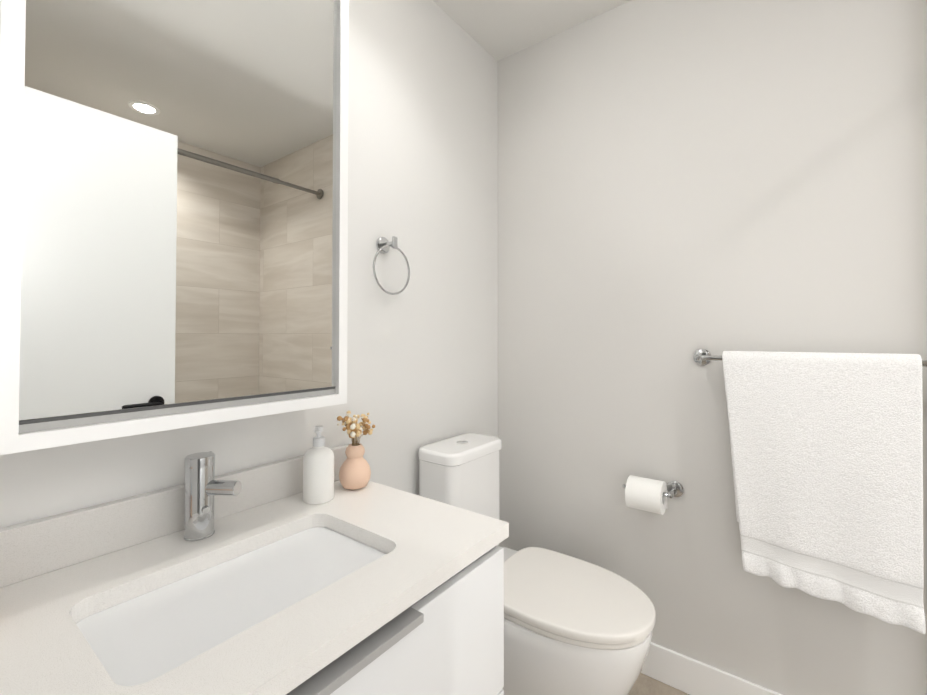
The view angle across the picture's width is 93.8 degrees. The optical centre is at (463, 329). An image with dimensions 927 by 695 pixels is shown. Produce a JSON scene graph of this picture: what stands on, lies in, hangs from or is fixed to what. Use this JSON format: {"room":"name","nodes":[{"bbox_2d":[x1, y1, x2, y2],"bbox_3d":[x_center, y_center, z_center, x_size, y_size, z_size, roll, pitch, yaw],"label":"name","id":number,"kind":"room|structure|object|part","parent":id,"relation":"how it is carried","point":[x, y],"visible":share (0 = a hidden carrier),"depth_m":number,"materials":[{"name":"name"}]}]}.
{"room":"bathroom","nodes":[
{"label":"bathroom","id":0,"kind":"room"},
{"bbox_2d":[0,0,497,527],"bbox_3d":[-0.389,-0.002,1.276,0.100,2.405,1.860,-1,-1,37],"label":"wall","id":1,"kind":"structure","parent":0,"point":[422,182],"depth_m":1.43,"materials":[{"name":"white paint"}]},
{"bbox_2d":[0,0,348,454],"bbox_3d":[-0.525,-0.396,0.877,0.168,1.142,0.584,-1,-1,37],"label":"mirror","id":2,"kind":"object","parent":1,"relation":"attached to","point":[173,214],"visible":1,"depth_m":0.76,"materials":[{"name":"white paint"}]},
{"bbox_2d":[0,444,348,587],"bbox_3d":[-0.582,0.370,0.912,0.020,0.089,0.853,-1,-1,37],"label":"backsplash","id":3,"kind":"structure","parent":1,"relation":"attached to","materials":[{"name":"stone"}]},
{"bbox_2d":[373,236,409,294],"bbox_3d":[-0.233,-0.200,1.353,0.059,0.186,0.155,-1,-1,37],"label":"towel ring","id":4,"kind":"object","parent":1,"relation":"attached to","point":[383,244],"visible":1,"depth_m":1.35,"materials":[{"name":"silver metal"}]},
{"bbox_2d":[433,0,630,60],"bbox_3d":[0.225,-1.255,0.082,2.545,0.060,3.060,-1,-1,37],"label":"ceiling","id":5,"kind":"structure","parent":0,"point":[497,30],"depth_m":1.67,"materials":[{"name":"white paint"}]},
{"bbox_2d":[629,673,688,694],"bbox_3d":[0.225,1.210,0.041,2.545,0.060,3.060,-1,-1,37],"label":"floor","id":6,"kind":"structure","parent":0,"point":[644,684],"depth_m":1.45,"materials":[{"name":"tile"}]},
{"bbox_2d":[0,444,508,694],"bbox_3d":[-0.371,0.757,0.747,0.547,0.868,0.853,-1,-1,37],"label":"bathroom vanity","id":7,"kind":"object","parent":6,"relation":"on","point":[274,584],"visible":0.96,"depth_m":0.73,"materials":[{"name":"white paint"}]},
{"bbox_2d":[183,451,241,540],"bbox_3d":[-0.509,0.334,0.874,0.111,0.160,0.081,-1,-1,37],"label":"faucet","id":8,"kind":"object","parent":7,"relation":"on","point":[203,486],"visible":1,"depth_m":0.86,"materials":[{"name":"silver metal"}]},
{"bbox_2d":[303,426,333,503],"bbox_3d":[-0.357,0.328,1.069,0.073,0.178,0.073,-1,-1,37],"label":"soap dispenser","id":9,"kind":"object","parent":7,"relation":"on","point":[318,473],"visible":1,"depth_m":1.04,"materials":[{"name":"white plastic"}]},
{"bbox_3d":[-0.148,0.467,0.623,0.035,0.013,0.230,-1,-1,37],"label":"handle","id":10,"kind":"part","parent":7,"relation":"part of","materials":[{"name":"silver metal"}]},
{"bbox_2d":[337,411,374,489],"bbox_3d":[-0.289,0.317,1.157,0.084,0.202,0.098,-1,-1,37],"label":"vase","id":11,"kind":"object","parent":7,"relation":"on","point":[355,472],"visible":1,"depth_m":1.13,"materials":[{"name":"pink ceramic"}]},
{"bbox_3d":[-0.175,0.613,0.600,0.018,0.296,0.847,-1,-1,37],"label":"drawer","id":12,"kind":"part","parent":7,"relation":"part of","materials":[{"name":"white paint"}]},
{"bbox_2d":[418,433,655,694],"bbox_3d":[0.217,0.797,1.363,0.718,0.809,0.378,-1,-1,37],"label":"toilet","id":13,"kind":"object","parent":6,"relation":"on","point":[574,626],"visible":0.75,"depth_m":1.21,"materials":[{"name":"white ceramic"}]},
{"bbox_3d":[-0.005,0.607,1.524,0.174,0.423,0.314,-1,-1,37],"label":"tank","id":14,"kind":"part","parent":13,"relation":"part of","materials":[{"name":"white ceramic"}]},
{"bbox_3d":[0.312,0.805,1.292,0.460,0.016,0.360,-1,-1,37],"label":"seat","id":15,"kind":"part","parent":13,"relation":"part of","materials":[{"name":"white plastic"}]},
{"bbox_3d":[0.304,0.791,1.298,0.500,0.041,0.374,-1,-1,37],"label":"lid","id":16,"kind":"part","parent":13,"relation":"part of","materials":[{"name":"white plastic"}]},
{"bbox_2d":[497,0,926,694],"bbox_3d":[1.117,-0.003,1.242,2.545,2.405,0.100,-1,-1,37],"label":"wall","id":17,"kind":"structure","parent":0,"point":[681,182],"depth_m":1.44,"materials":[{"name":"grey paint"}]},
{"bbox_2d":[622,475,683,514],"bbox_3d":[0.629,0.552,1.456,0.178,0.104,0.131,-1,-1,37],"label":"toilet paper","id":18,"kind":"object","parent":17,"relation":"attached to","point":[647,494],"visible":1,"depth_m":1.42,"materials":[{"name":"white paper"}]},
{"bbox_2d":[641,642,781,694],"bbox_3d":[0.726,1.145,1.449,1.449,0.117,0.011,-1,-1,37],"label":"baseboard","id":19,"kind":"structure","parent":17,"relation":"attached to","point":[683,673],"depth_m":1.42,"materials":[{"name":"white paint"}]},
{"bbox_2d":[693,349,926,633],"bbox_3d":[0.990,0.397,1.194,0.652,0.675,0.118,-1,-1,37],"label":"towel rail","id":20,"kind":"object","parent":17,"relation":"attached to","point":[827,455],"visible":1,"depth_m":1.15,"materials":[{"name":"white fabric"}]}
]}

